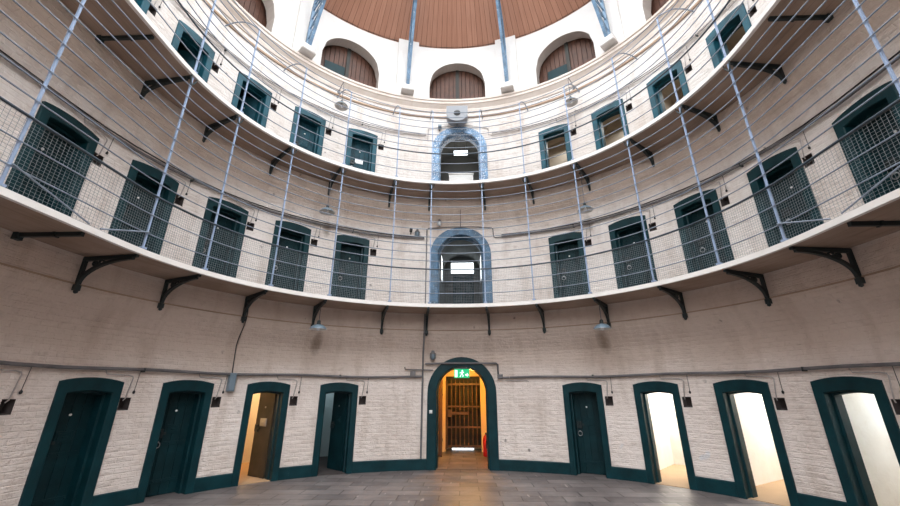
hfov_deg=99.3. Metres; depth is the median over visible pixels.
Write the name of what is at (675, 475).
floor
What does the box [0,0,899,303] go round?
gallery railing
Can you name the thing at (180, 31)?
door
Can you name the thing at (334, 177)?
bracket
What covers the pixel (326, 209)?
pendant lamp
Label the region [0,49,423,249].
conduit
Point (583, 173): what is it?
bracket
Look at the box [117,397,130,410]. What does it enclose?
wall niche
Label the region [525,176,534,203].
bracket
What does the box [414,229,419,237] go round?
lamp
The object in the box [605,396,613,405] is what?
wall niche
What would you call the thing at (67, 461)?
door
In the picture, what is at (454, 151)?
diffuser
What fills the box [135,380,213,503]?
door
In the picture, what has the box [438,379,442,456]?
wooden door
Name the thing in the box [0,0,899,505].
wall
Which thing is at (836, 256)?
bracket
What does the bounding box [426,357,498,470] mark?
door frame
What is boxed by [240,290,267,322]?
bracket
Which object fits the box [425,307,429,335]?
bracket
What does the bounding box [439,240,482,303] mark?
doorway
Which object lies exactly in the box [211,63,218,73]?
wall niche
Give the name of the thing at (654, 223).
wall niche
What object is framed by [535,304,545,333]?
bracket
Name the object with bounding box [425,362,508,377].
conduit
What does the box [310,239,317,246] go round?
wall niche
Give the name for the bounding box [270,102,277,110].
wall niche
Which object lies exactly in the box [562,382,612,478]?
door
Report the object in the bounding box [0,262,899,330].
trim
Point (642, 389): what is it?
door frame
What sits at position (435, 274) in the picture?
door frame
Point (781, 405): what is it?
wall niche
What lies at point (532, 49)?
wall
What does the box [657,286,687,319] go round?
bracket
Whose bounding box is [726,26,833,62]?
wall
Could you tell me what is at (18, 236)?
support bar
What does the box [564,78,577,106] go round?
wall lamp
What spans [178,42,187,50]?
wall
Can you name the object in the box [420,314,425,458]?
vertical conduit
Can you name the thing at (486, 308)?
bracket
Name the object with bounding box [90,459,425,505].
baseboard
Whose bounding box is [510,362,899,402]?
conduit
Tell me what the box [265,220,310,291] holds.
door
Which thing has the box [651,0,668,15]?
shutter
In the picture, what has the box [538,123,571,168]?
door frame
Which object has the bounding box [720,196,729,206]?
wall niche
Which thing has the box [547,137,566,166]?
wall
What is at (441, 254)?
window
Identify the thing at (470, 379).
back door
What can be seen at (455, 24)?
ceiling
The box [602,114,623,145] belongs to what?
wall
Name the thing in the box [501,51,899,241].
conduit
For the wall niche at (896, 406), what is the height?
0.213 m
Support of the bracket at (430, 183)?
attached to the wall at (42, 320)
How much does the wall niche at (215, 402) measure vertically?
0.213 m
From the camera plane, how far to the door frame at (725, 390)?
7.04 m
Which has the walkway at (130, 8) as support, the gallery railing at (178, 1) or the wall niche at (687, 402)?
the gallery railing at (178, 1)
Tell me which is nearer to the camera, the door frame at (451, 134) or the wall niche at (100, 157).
the wall niche at (100, 157)
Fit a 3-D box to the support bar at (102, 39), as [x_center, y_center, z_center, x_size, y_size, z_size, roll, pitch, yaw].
[-5.349,-3.531,6.302,0.924,0.095,0.090,-1,-20,2]
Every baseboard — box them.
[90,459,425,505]
[499,459,847,505]
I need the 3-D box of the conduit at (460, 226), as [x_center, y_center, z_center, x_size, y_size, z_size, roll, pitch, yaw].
[0.412,0.414,11.107,2.243,2.612,0.102,-1,-20,3]
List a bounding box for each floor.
[128,470,780,505]
[238,462,269,484]
[317,456,344,475]
[436,449,488,469]
[656,464,689,488]
[748,479,789,505]
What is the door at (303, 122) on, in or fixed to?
in the wall at (42, 320)
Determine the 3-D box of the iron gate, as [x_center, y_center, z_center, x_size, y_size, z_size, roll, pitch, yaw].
[0.468,5.302,12.643,1.243,2.139,0.106,-1,-20,2]
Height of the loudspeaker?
0.739 m
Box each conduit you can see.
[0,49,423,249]
[0,360,421,402]
[153,0,425,144]
[404,367,432,370]
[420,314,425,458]
[425,226,500,303]
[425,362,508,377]
[428,125,491,134]
[492,0,753,134]
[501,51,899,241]
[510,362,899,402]
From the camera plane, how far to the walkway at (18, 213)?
6.25 m
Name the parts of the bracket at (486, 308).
bracket arm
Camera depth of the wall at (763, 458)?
8.34 m
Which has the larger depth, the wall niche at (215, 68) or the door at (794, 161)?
the wall niche at (215, 68)
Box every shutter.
[236,0,266,27]
[320,45,375,87]
[429,70,484,98]
[539,38,595,83]
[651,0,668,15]
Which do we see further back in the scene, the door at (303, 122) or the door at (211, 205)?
the door at (303, 122)
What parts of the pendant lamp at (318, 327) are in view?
lamp shade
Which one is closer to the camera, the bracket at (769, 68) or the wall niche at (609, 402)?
the bracket at (769, 68)
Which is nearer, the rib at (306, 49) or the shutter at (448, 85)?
the rib at (306, 49)
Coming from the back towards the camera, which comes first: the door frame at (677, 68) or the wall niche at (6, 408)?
the door frame at (677, 68)
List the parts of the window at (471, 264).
pane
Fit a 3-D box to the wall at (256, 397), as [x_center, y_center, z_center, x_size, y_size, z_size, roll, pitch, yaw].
[-5.104,3.931,9.600,1.456,2.766,2.511,16,-26,-37]
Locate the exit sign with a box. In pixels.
[453,367,469,377]
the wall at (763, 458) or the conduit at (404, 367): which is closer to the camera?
the wall at (763, 458)
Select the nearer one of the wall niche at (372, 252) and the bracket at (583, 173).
the bracket at (583, 173)
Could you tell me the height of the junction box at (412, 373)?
0.157 m
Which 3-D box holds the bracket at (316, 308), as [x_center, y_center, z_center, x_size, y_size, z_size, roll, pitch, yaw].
[-3.098,1.474,9.024,0.081,0.588,0.948,13,-24,-31]
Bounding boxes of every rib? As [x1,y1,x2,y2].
[298,0,325,59]
[400,0,416,95]
[495,0,513,93]
[591,0,618,51]
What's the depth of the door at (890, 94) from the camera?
5.75 m
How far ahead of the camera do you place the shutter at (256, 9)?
11.18 m
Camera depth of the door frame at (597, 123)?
10.97 m
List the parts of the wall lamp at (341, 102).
lamp shade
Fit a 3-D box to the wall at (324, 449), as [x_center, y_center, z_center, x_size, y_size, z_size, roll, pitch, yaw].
[-3.404,4.306,10.628,1.456,2.766,2.511,9,-22,-24]
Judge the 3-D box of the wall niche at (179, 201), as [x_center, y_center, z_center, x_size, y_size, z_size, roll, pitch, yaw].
[-5.716,-1.087,8.012,0.148,0.213,0.190,-9,-22,22]
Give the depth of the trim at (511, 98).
11.79 m
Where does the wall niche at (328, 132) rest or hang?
attached to the wall at (42, 320)
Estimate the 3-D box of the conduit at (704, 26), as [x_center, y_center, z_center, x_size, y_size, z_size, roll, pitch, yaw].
[5.384,-7.375,2.302,3.845,0.664,22.872,4,-20,-10]
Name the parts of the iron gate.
cross rail, cross rail, cross rail, cross rail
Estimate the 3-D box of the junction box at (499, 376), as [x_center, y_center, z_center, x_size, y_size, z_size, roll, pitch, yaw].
[1.309,3.229,9.997,0.134,0.112,0.110,-4,-20,10]
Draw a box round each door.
[5,101,99,216]
[18,377,123,505]
[108,160,178,254]
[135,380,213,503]
[171,20,214,82]
[192,197,248,277]
[231,72,271,127]
[231,381,289,486]
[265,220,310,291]
[289,106,325,155]
[311,382,358,476]
[331,235,369,299]
[345,128,377,171]
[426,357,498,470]
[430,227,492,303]
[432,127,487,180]
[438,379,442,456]
[446,376,480,447]
[453,275,473,303]
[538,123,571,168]
[548,232,588,297]
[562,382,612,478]
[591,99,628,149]
[608,215,657,288]
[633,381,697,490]
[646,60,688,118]
[673,189,733,273]
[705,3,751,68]
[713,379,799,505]
[746,147,823,246]
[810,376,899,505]
[832,80,899,203]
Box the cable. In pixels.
[232,300,248,372]
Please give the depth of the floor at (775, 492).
7.17 m
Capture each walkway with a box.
[0,186,899,313]
[60,0,843,199]
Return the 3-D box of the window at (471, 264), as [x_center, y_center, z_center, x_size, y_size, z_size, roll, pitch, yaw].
[0.496,0.615,15.371,1.008,0.560,0.056,-1,-20,2]
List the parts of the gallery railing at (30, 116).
post, post, post, post, post, post, post, rail, rail, rail, rail, handrail, rail, rail, rail, rail, rail, post, post, post, post, post, post, post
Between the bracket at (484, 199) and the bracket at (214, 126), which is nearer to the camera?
the bracket at (214, 126)
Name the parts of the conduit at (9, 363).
hanging knob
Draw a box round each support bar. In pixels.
[10,231,84,240]
[95,34,153,43]
[768,13,833,22]
[847,220,899,227]
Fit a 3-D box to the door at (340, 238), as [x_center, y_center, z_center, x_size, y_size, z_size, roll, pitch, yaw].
[-2.807,0.548,10.652,0.918,2.093,0.405,9,-22,-24]
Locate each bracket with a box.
[71,254,138,293]
[139,75,189,99]
[157,274,200,310]
[202,115,236,142]
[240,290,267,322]
[269,147,290,174]
[310,299,326,326]
[327,167,340,194]
[380,305,388,334]
[388,179,395,206]
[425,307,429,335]
[428,183,431,210]
[481,182,485,209]
[485,307,490,335]
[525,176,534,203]
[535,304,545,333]
[576,162,590,190]
[592,297,610,326]
[630,138,654,166]
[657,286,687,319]
[682,105,720,131]
[723,269,772,306]
[730,61,786,83]
[789,246,865,286]
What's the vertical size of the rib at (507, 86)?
3.568 m
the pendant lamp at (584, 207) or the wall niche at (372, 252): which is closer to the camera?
the pendant lamp at (584, 207)
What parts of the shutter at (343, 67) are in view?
patch panel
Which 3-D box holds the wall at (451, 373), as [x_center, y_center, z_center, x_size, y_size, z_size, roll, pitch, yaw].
[0.437,4.947,12.848,1.658,3.080,0.224,-1,-20,2]
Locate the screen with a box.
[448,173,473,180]
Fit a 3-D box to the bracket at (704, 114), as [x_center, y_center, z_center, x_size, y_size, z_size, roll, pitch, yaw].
[5.189,-2.770,7.896,0.948,0.418,0.050,7,-21,-18]
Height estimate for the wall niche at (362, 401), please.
0.213 m
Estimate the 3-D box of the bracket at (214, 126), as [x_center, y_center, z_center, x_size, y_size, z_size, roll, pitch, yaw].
[-4.940,-2.656,8.209,0.948,0.418,0.050,-8,-22,22]
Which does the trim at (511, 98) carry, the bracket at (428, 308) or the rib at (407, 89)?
the rib at (407, 89)
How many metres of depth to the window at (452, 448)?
12.65 m
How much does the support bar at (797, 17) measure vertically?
0.095 m
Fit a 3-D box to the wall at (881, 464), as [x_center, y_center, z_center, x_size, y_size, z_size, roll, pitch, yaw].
[7.581,2.638,6.049,2.511,2.766,1.456,5,-21,-13]
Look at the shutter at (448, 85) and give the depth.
13.99 m
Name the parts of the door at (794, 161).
lock plate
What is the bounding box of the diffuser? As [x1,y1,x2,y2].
[454,151,467,155]
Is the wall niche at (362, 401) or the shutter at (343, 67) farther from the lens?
the shutter at (343, 67)
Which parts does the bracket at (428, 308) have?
bracket arm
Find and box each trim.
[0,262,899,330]
[211,0,692,112]
[292,0,322,61]
[396,38,418,96]
[495,35,518,94]
[593,0,624,53]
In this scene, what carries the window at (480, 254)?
in the doorway at (471, 248)
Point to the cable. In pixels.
(248, 300)
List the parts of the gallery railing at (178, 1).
post, post, post, post, post, post, rail, rail, rail, rail, rail, rail, post, post, post, post, post, post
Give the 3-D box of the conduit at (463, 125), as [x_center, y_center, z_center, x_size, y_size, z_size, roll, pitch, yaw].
[0.324,-4.026,12.741,2.128,0.606,0.095,-1,-20,2]
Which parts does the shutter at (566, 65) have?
patch panel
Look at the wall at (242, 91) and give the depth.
11.37 m
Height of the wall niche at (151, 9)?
0.213 m
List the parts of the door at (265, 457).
lock plate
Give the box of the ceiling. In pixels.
[324,0,590,48]
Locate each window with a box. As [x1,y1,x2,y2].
[440,254,442,283]
[450,261,474,274]
[452,448,473,449]
[480,254,481,283]
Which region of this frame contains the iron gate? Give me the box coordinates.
[445,379,481,448]
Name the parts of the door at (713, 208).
lock plate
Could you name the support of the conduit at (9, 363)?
attached to the wall at (42, 320)
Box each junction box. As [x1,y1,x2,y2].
[226,373,236,390]
[410,371,415,376]
[497,374,502,378]
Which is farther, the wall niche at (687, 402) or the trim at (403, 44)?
the trim at (403, 44)
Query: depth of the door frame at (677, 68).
9.84 m
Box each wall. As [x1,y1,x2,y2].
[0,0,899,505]
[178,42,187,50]
[240,89,251,96]
[242,393,260,462]
[262,0,651,97]
[320,393,333,456]
[438,370,486,451]
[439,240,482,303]
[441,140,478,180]
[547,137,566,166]
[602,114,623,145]
[647,393,684,469]
[662,79,742,138]
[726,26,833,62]
[734,393,782,485]
[842,393,899,505]
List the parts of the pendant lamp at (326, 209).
lamp shade, rod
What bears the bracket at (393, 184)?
attached to the wall at (42, 320)
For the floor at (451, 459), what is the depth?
10.66 m
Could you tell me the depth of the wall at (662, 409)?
10.16 m
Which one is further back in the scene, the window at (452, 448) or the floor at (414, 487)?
the window at (452, 448)
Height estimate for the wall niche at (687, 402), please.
0.213 m
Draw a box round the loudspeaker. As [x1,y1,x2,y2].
[446,105,467,126]
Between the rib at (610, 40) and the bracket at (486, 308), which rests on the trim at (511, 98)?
the rib at (610, 40)
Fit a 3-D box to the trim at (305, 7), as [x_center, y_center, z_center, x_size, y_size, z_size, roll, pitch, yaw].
[-4.441,-7.056,11.963,0.097,2.587,0.713,-19,-27,42]
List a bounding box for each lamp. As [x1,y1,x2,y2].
[309,302,326,330]
[319,173,334,215]
[335,82,347,110]
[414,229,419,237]
[430,350,435,359]
[453,144,467,155]
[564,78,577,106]
[577,172,592,213]
[593,300,611,329]
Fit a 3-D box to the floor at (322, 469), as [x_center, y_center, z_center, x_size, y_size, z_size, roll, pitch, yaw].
[-3.342,5.567,10.030,1.456,0.031,2.800,9,-22,-24]
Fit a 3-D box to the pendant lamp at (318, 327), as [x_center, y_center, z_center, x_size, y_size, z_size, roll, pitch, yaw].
[-3.050,1.486,8.948,0.392,0.666,0.392,13,-24,-32]
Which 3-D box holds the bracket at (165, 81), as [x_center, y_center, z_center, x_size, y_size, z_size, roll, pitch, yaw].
[-5.278,-3.062,7.094,0.948,0.418,0.050,-3,-20,8]
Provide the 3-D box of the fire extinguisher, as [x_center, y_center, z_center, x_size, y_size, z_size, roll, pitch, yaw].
[1.079,5.673,11.340,0.213,0.638,0.213,18,-26,-40]
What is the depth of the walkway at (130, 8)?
7.76 m
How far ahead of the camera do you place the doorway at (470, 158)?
14.60 m
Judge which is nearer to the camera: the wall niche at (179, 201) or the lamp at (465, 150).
the wall niche at (179, 201)
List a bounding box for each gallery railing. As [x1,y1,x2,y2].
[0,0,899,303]
[148,0,758,179]
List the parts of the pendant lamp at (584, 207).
lamp shade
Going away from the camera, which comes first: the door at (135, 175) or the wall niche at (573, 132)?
the door at (135, 175)
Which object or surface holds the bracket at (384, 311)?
attached to the wall at (42, 320)
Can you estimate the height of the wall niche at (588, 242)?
0.213 m
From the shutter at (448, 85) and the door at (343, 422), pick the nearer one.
the door at (343, 422)
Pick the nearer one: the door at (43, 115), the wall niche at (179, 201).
the door at (43, 115)
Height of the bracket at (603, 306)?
0.588 m
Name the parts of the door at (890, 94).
lock plate, handle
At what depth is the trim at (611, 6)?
11.51 m
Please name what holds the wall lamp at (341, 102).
attached to the wall at (42, 320)
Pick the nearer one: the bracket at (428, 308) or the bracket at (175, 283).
the bracket at (175, 283)
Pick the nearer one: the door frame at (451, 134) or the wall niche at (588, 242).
the wall niche at (588, 242)
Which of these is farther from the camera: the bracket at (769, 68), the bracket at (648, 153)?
the bracket at (648, 153)
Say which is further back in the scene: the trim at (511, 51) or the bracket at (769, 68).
the trim at (511, 51)
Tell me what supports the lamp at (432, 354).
attached to the wall at (42, 320)
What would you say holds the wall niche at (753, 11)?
attached to the wall at (42, 320)
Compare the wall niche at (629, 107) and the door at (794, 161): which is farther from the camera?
the wall niche at (629, 107)
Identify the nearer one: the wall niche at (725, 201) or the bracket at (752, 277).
the bracket at (752, 277)
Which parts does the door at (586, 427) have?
lock plate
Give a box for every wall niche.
[0,399,15,415]
[91,152,103,166]
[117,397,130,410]
[148,4,156,16]
[174,194,183,205]
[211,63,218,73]
[211,397,220,406]
[246,222,254,230]
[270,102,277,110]
[289,396,297,405]
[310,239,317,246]
[325,128,331,135]
[359,396,365,404]
[370,249,375,255]
[570,129,576,135]
[585,239,591,245]
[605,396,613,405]
[626,102,632,111]
[648,222,656,231]
[682,397,692,406]
[684,64,692,73]
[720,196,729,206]
[748,4,756,17]
[774,398,787,410]
[802,153,814,167]
[890,399,899,414]
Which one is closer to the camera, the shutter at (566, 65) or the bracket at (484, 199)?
the bracket at (484, 199)
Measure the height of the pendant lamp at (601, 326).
0.689 m
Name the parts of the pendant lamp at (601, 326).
lamp shade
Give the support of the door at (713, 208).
in the wall at (42, 320)
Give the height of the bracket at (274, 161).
0.418 m
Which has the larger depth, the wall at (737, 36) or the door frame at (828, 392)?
the wall at (737, 36)
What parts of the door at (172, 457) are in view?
lock plate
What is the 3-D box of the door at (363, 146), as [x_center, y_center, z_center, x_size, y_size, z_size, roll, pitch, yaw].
[-2.807,-2.794,11.869,0.918,2.174,0.405,9,-22,-24]
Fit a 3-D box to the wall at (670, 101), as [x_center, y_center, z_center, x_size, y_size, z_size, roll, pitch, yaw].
[6.343,-3.772,10.049,1.391,2.766,1.456,11,-23,-28]
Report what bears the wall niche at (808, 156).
attached to the wall at (42, 320)
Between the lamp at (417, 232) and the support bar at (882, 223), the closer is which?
the support bar at (882, 223)
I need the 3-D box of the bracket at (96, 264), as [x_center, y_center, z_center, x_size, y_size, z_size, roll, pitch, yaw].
[-5.278,0.322,5.862,0.948,0.588,0.081,-3,-20,8]
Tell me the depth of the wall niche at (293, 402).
9.01 m
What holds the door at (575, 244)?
in the wall at (42, 320)
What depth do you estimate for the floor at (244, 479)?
8.42 m
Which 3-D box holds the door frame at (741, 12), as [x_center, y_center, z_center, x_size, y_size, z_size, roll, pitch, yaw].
[6.502,-4.122,8.223,0.976,2.174,0.918,5,-21,-13]
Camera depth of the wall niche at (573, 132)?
11.60 m
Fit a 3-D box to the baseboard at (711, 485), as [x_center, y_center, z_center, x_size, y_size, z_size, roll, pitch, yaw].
[5.377,1.446,-0.906,3.982,0.246,23.115,4,-20,-10]
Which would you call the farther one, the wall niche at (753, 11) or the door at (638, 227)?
the door at (638, 227)
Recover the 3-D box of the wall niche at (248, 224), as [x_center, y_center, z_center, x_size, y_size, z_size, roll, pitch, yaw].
[-4.879,-0.625,9.282,0.148,0.213,0.190,-16,-25,37]
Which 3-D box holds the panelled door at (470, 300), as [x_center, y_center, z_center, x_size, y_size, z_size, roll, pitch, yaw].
[0.528,1.965,14.840,0.806,2.274,0.084,-1,-20,2]
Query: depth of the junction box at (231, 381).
8.09 m
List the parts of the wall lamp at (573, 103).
lamp shade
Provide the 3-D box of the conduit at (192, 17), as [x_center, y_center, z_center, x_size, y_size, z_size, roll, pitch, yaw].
[-5.553,-7.257,2.659,3.873,0.687,22.904,-5,-21,14]
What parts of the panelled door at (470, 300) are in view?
door, door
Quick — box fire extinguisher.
[483,432,486,456]
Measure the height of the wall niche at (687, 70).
0.213 m

